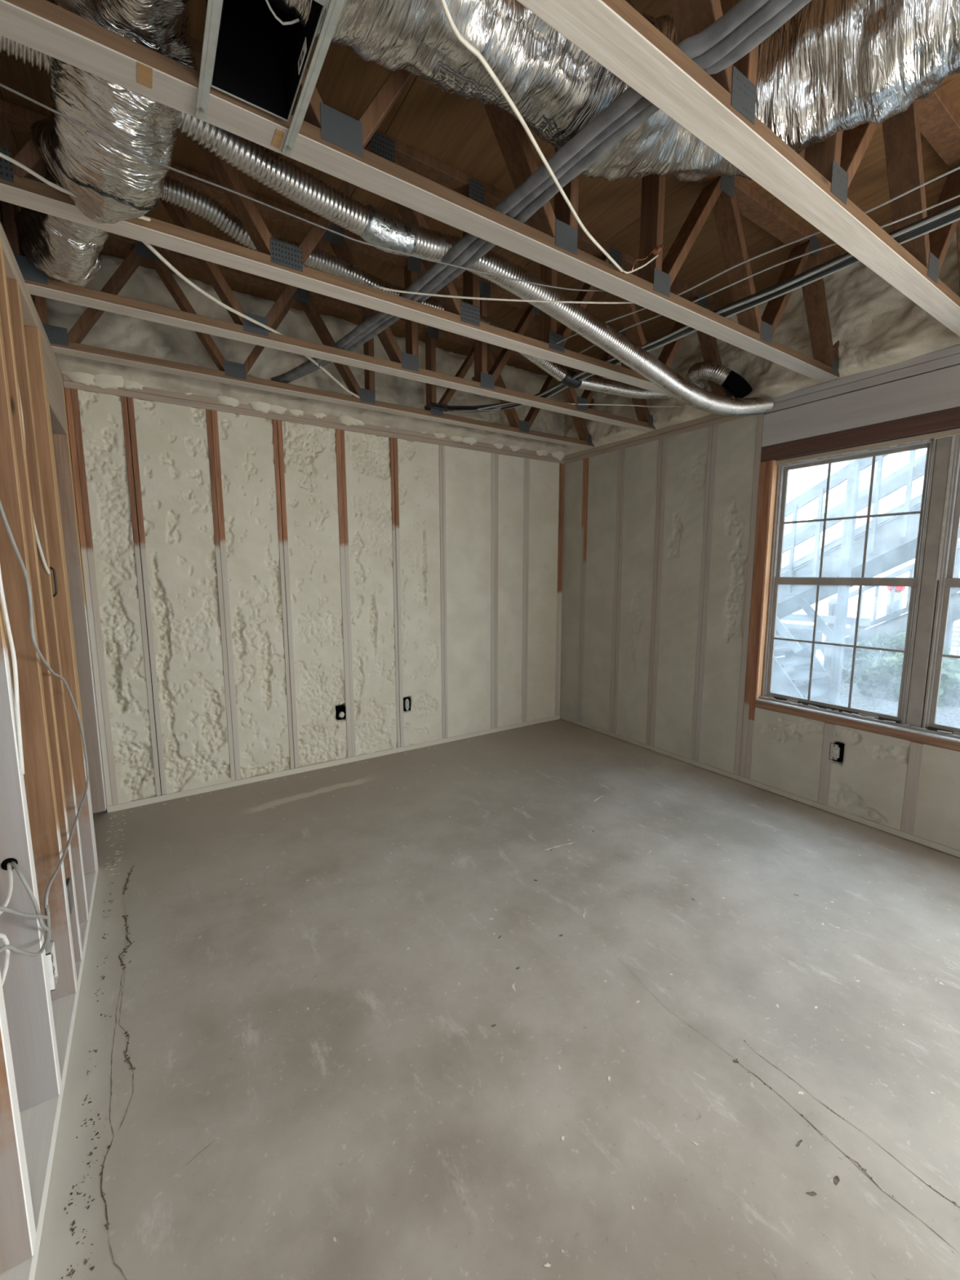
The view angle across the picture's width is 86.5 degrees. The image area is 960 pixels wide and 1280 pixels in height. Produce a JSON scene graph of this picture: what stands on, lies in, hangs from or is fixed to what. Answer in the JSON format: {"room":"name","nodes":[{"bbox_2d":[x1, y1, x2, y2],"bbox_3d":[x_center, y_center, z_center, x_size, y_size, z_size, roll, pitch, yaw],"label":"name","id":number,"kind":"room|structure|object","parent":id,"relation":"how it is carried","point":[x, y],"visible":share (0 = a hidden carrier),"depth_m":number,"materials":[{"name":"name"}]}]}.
{"room":"unfinished basement","nodes":[
{"label":"unfinished basement","id":0,"kind":"room"},
{"bbox_2d":[0,222,106,1279],"bbox_3d":[-0.680,0.127,0.426,0.103,2.540,6.024,-5,9,-33],"label":"wall","id":1,"kind":"structure","parent":0,"point":[39,806],"depth_m":1.61,"materials":[{"name":"brown wood"}]},
{"bbox_2d":[0,862,13,985],"bbox_3d":[-1.085,0.664,1.153,0.034,0.179,0.364,-5,9,-33],"label":"cable","id":2,"kind":"object","parent":1,"relation":"attached to","point":[3,937],"visible":0.88,"depth_m":1.15,"materials":[{"name":"white plastic"}]},
{"bbox_2d":[0,566,24,774],"bbox_3d":[-1.146,-0.182,1.213,0.016,1.050,0.054,-5,9,-33],"label":"cable","id":3,"kind":"object","parent":1,"relation":"attached to","point":[2,591],"visible":1,"depth_m":1.26,"materials":[{"name":"white plastic"}]},
{"bbox_2d":[0,906,49,922],"bbox_3d":[-1.041,0.665,1.161,0.025,0.425,0.526,-5,9,-33],"label":"cable","id":4,"kind":"object","parent":1,"relation":"attached to","point":[2,908],"visible":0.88,"depth_m":1.12,"materials":[{"name":"white plastic"}]},
{"bbox_2d":[0,904,50,956],"bbox_3d":[-1.036,0.684,1.162,0.019,0.243,0.517,-5,9,-31],"label":"cable","id":5,"kind":"object","parent":1,"relation":"attached to","point":[10,947],"visible":0.99,"depth_m":1.20,"materials":[{"name":"white plastic"}]},
{"bbox_2d":[10,861,50,948],"bbox_3d":[-1.160,0.705,1.318,0.060,0.306,0.133,-5,9,-33],"label":"cable","id":6,"kind":"object","parent":1,"relation":"attached to","point":[14,864],"visible":0.89,"depth_m":1.27,"materials":[{"name":"white plastic"}]},
{"bbox_2d":[17,383,50,573],"bbox_3d":[-1.623,-0.745,1.826,0.047,1.012,0.015,-6,10,-39],"label":"cable","id":7,"kind":"object","parent":1,"relation":"attached to","point":[37,540],"visible":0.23,"depth_m":1.87,"materials":[{"name":"white plastic"}]},
{"bbox_2d":[0,500,88,951],"bbox_3d":[-1.400,0.146,1.663,0.024,1.324,1.067,-5,9,-32],"label":"cable","id":8,"kind":"object","parent":1,"relation":"attached to","point":[2,511],"visible":0.96,"depth_m":1.48,"materials":[{"name":"white plastic"}]},
{"bbox_2d":[45,940,57,991],"bbox_3d":[-1.200,0.903,1.401,0.048,0.110,0.058,-5,9,-33],"label":"outlet box","id":9,"kind":"object","parent":1,"relation":"attached to","point":[51,953],"visible":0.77,"depth_m":1.40,"materials":[{"name":"white plastic"}]},
{"bbox_2d":[49,566,57,596],"bbox_3d":[-1.613,-0.220,1.931,0.018,0.115,0.016,-5,9,-33],"label":"clip","id":10,"kind":"object","parent":1,"relation":"attached to","point":[51,567],"visible":1,"depth_m":1.93,"materials":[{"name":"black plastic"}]},
{"bbox_2d":[65,877,73,914],"bbox_3d":[-1.433,0.883,1.744,0.054,0.100,0.067,-5,9,-33],"label":"bracket","id":11,"kind":"object","parent":1,"relation":"attached to","point":[68,886],"visible":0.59,"depth_m":1.75,"materials":[{"name":"metal"}]},
{"bbox_2d":[0,83,604,291],"bbox_3d":[-0.345,-1.265,1.528,2.062,0.142,0.044,-5,9,-31],"label":"cable","id":12,"kind":"object","parent":1,"relation":"attached to","point":[1,85],"visible":0.98,"depth_m":1.37,"materials":[{"name":"white plastic"}]},
{"bbox_2d":[17,205,595,448],"bbox_3d":[-0.595,-1.858,3.430,3.757,0.614,0.092,-5,9,-33],"label":"truss","id":13,"kind":"object","parent":1,"relation":"on","point":[62,342],"visible":0.58,"depth_m":3.02,"materials":[{"name":"brown wood"}]},
{"bbox_2d":[0,98,656,431],"bbox_3d":[-0.245,-1.789,2.898,3.757,0.614,0.092,-5,9,-33],"label":"truss","id":14,"kind":"object","parent":1,"relation":"on","point":[18,118],"visible":0.65,"depth_m":2.47,"materials":[{"name":"brown wood"}]},
{"bbox_2d":[282,0,811,383],"bbox_3d":[-0.126,-1.418,1.937,0.128,0.058,3.279,-6,10,-40],"label":"insulated pipe","id":15,"kind":"object","parent":14,"relation":"on","point":[762,33],"visible":0.46,"depth_m":1.37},
{"bbox_2d":[561,401,681,407],"bbox_3d":[0.979,-1.632,3.537,0.950,0.054,0.028,-2,8,-15],"label":"cable","id":16,"kind":"object","parent":14,"relation":"on","point":[562,402],"visible":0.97,"depth_m":3.55,"materials":[{"name":"white plastic"}]},
{"bbox_2d":[0,0,732,398],"bbox_3d":[0.093,-1.722,2.383,3.757,0.614,0.092,-5,9,-33],"label":"truss","id":17,"kind":"object","parent":1,"relation":"on","point":[275,260],"visible":0.48,"depth_m":2.04,"materials":[{"name":"brown wood"}]},
{"bbox_2d":[0,152,151,221],"bbox_3d":[-1.209,-1.278,1.377,0.091,0.100,0.669,5,9,35],"label":"cable","id":18,"kind":"object","parent":17,"relation":"on","point":[2,155],"visible":0.56,"depth_m":1.36,"materials":[{"name":"white plastic"}]},
{"bbox_2d":[142,241,359,398],"bbox_3d":[-0.986,-1.452,2.381,0.045,0.089,1.873,2,8,12],"label":"cable","id":19,"kind":"object","parent":17,"relation":"hanging from","point":[149,246],"visible":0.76,"depth_m":2.09,"materials":[{"name":"white plastic"}]},
{"bbox_2d":[271,0,768,382],"bbox_3d":[-0.178,-1.415,1.903,0.119,0.062,3.277,-6,10,-40],"label":"insulated pipe","id":20,"kind":"object","parent":17,"relation":"on","point":[693,46],"visible":0.79,"depth_m":1.37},
{"bbox_2d":[280,0,792,382],"bbox_3d":[-0.152,-1.417,1.920,0.122,0.069,3.278,-6,10,-40],"label":"insulated pipe","id":21,"kind":"object","parent":17,"relation":"on","point":[770,9],"visible":0.5,"depth_m":1.33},
{"bbox_2d":[0,0,841,382],"bbox_3d":[0.435,-1.654,1.864,3.757,0.615,0.092,-5,9,-33],"label":"truss","id":22,"kind":"object","parent":1,"relation":"on","point":[329,140],"visible":0.7,"depth_m":1.65,"materials":[{"name":"brown wood"}]},
{"bbox_2d":[13,0,196,287],"bbox_3d":[-1.101,-1.413,1.316,2.957,0.505,0.498,7,10,42],"label":"duct","id":23,"kind":"object","parent":22,"relation":"on","point":[111,184],"visible":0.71,"depth_m":1.26,"materials":[{"name":"grey metal"}]},
{"bbox_2d":[0,35,51,75],"bbox_3d":[-1.149,-1.342,1.058,0.421,0.092,0.085,-7,10,-41],"label":"flexible duct","id":24,"kind":"object","parent":23,"relation":"attached to","point":[34,58],"visible":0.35,"depth_m":1.15,"materials":[{"name":"metal"}]},
{"bbox_2d":[373,285,634,303],"bbox_3d":[0.153,-1.401,2.086,1.154,0.041,0.042,-1,7,-3],"label":"cable","id":25,"kind":"object","parent":22,"relation":"on","point":[376,286],"visible":0.93,"depth_m":2.07,"materials":[{"name":"white plastic"}]},
{"bbox_2d":[440,0,663,273],"bbox_3d":[0.219,-1.337,1.300,0.141,0.227,1.732,4,9,30],"label":"electrical cable","id":26,"kind":"object","parent":22,"relation":"hanging from","point":[469,46],"visible":1,"depth_m":1.21,"materials":[{"name":"white plastic"}]},
{"bbox_2d":[426,202,959,412],"bbox_3d":[0.978,-1.465,2.350,0.489,0.056,3.543,-7,10,-41],"label":"pipe","id":27,"kind":"object","parent":22,"relation":"on","point":[946,216],"visible":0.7,"depth_m":2.06,"materials":[{"name":"black plastic"}]},
{"bbox_2d":[578,194,959,353],"bbox_3d":[1.090,-1.413,1.976,0.054,0.023,1.816,-7,10,-41],"label":"cable","id":28,"kind":"object","parent":22,"relation":"on","point":[957,196],"visible":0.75,"depth_m":1.89,"materials":[{"name":"grey plastic"}]},
{"bbox_2d":[516,0,959,337],"bbox_3d":[0.776,-1.587,1.345,3.757,0.614,0.092,-5,9,-33],"label":"truss","id":29,"kind":"object","parent":1,"relation":"on","point":[718,109],"visible":0.69,"depth_m":1.42,"materials":[{"name":"brown wood"}]},
{"bbox_2d":[195,0,345,156],"bbox_3d":[-0.393,-1.376,0.960,0.219,0.320,0.720,-5,9,-33],"label":"frame","id":30,"kind":"object","parent":29,"relation":"attached to","point":[256,53],"visible":1,"depth_m":1.17,"materials":[{"name":"metal"}]},
{"bbox_2d":[269,0,959,182],"bbox_3d":[0.709,-1.465,0.933,3.337,0.428,1.383,1,8,7],"label":"duct","id":31,"kind":"object","parent":29,"relation":"attached to","point":[834,66],"visible":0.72,"depth_m":1.22,"materials":[{"name":"grey metal"}]},
{"bbox_2d":[555,166,959,343],"bbox_3d":[0.977,-1.404,1.907,0.031,0.023,1.822,-7,10,-42],"label":"cable","id":32,"kind":"object","parent":29,"relation":"on","point":[958,167],"visible":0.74,"depth_m":1.79,"materials":[{"name":"grey plastic"}]},
{"bbox_2d":[46,254,566,813],"bbox_3d":[-0.733,-0.710,3.884,4.080,3.300,0.256,-5,9,-33],"label":"wall","id":33,"kind":"structure","parent":0,"point":[257,564],"depth_m":3.55,"materials":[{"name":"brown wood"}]},
{"bbox_2d":[335,705,346,719],"bbox_3d":[-1.059,0.551,3.876,0.062,0.098,0.049,-5,9,-33],"label":"outlet box","id":34,"kind":"object","parent":33,"relation":"attached to","point":[340,713],"visible":1,"depth_m":3.88,"materials":[{"name":"plastic"}]},
{"bbox_2d":[403,697,410,711],"bbox_3d":[-0.602,0.525,4.174,0.055,0.102,0.048,-5,9,-33],"label":"outlet box","id":35,"kind":"object","parent":33,"relation":"attached to","point":[406,700],"visible":0.96,"depth_m":4.16,"materials":[{"name":"plastic"}]},
{"bbox_2d":[0,0,959,375],"bbox_3d":[0.005,-1.805,0.582,6.097,0.018,6.347,-5,9,-33],"label":"ceiling","id":36,"kind":"structure","parent":0,"point":[456,131],"depth_m":2.28,"materials":[{"name":"brown wood"}]},
{"bbox_2d":[34,718,959,1279],"bbox_3d":[0.013,1.391,0.996,6.100,0.122,6.340,-5,9,-33],"label":"floor","id":37,"kind":"structure","parent":0,"point":[558,999],"depth_m":1.64,"materials":[{"name":"concrete"}]},
{"bbox_2d":[560,213,959,857],"bbox_3d":[2.349,-0.526,2.440,0.317,3.300,6.200,-5,9,-33],"label":"wall","id":38,"kind":"structure","parent":0,"point":[668,530],"depth_m":3.49,"materials":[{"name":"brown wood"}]},
{"bbox_2d":[31,122,702,399],"bbox_3d":[0.001,-1.638,2.640,3.504,0.353,0.179,-5,9,-32],"label":"flexible duct","id":39,"kind":"object","parent":38,"relation":"attached to","point":[175,192],"visible":0.49,"depth_m":2.23,"materials":[{"name":"metal"}]},
{"bbox_2d":[177,111,773,416],"bbox_3d":[0.483,-1.393,2.303,3.248,0.332,0.162,-5,9,-36],"label":"flexible duct","id":40,"kind":"object","parent":38,"relation":"attached to","point":[375,226],"visible":0.89,"depth_m":1.81,"materials":[{"name":"metal"}]},
{"bbox_2d":[687,361,752,398],"bbox_3d":[1.540,-1.679,3.338,0.309,0.264,0.438,-5,9,-33],"label":"hose","id":41,"kind":"object","parent":38,"relation":"attached to","point":[700,373],"visible":0.9,"depth_m":3.23,"materials":[{"name":"metal"}]},
{"bbox_2d":[828,742,844,762],"bbox_3d":[2.141,0.670,3.057,0.048,0.104,0.062,-5,9,-33],"label":"outlet box","id":42,"kind":"object","parent":38,"relation":"attached to","point":[838,749],"visible":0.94,"depth_m":3.04,"materials":[{"name":"plastic"}]},
{"bbox_2d":[833,746,840,758],"bbox_3d":[2.134,0.670,3.052,0.016,0.068,0.034,-5,9,-33],"label":"receptacle","id":43,"kind":"object","parent":42,"relation":"attached to","point":[836,748],"depth_m":3.04,"materials":[{"name":"white plastic"}]},
{"bbox_2d":[755,428,959,742],"bbox_3d":[2.355,-0.280,2.668,0.139,1.551,1.656,-5,9,-33],"label":"window","id":44,"kind":"structure","parent":38,"relation":"in","point":[932,581],"depth_m":2.73,"materials":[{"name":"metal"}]},
{"bbox_2d":[775,648,959,728],"bbox_3d":[16.855,-0.160,14.074,36.500,0.200,55.000,-5,9,-33],"label":"ground","id":45,"kind":"structure","parent":0,"point":[948,715],"depth_m":6.25,"materials":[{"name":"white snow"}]},
{"bbox_2d":[771,596,843,698],"bbox_3d":[3.766,0.032,7.263,1.970,1.426,2.455,-5,9,-33],"label":"stair landing","id":46,"kind":"structure","parent":45,"relation":"on","point":[797,655],"depth_m":6.46,"materials":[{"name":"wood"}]},
{"bbox_2d":[777,449,959,705],"bbox_3d":[5.824,-1.950,4.600,1.300,5.851,7.046,-5,9,-33],"label":"staircase","id":47,"kind":"structure","parent":45,"relation":"on","point":[891,540],"depth_m":6.05,"materials":[{"name":"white wood"}]},
{"bbox_2d":[781,448,959,652],"bbox_3d":[9.726,-3.740,10.125,5.000,7.950,19.800,-5,9,-33],"label":"sky","id":48,"kind":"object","parent":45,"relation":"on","point":[800,480],"visible":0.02,"depth_m":10.36,"materials":[{"name":"white"}]},
{"bbox_2d":[820,541,959,670],"bbox_3d":[6.592,-0.780,7.124,0.130,2.871,3.171,-5,9,-33],"label":"deck railing","id":49,"kind":"object","parent":45,"relation":"on","point":[891,627],"visible":0.44,"depth_m":7.67,"materials":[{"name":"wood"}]},
{"bbox_2d":[841,629,959,695],"bbox_3d":[6.046,0.276,7.335,1.538,0.868,1.545,-5,9,-33],"label":"shrub","id":50,"kind":"object","parent":45,"relation":"on","point":[865,658],"visible":0.22,"depth_m":7.34,"materials":[{"name":"green plant"}]},
{"bbox_2d":[855,648,959,706],"bbox_3d":[5.666,0.461,6.614,1.286,0.673,1.307,-5,9,-33],"label":"shrub","id":51,"kind":"object","parent":45,"relation":"on","point":[881,680],"visible":0.47,"depth_m":6.50,"materials":[{"name":"green plant"}]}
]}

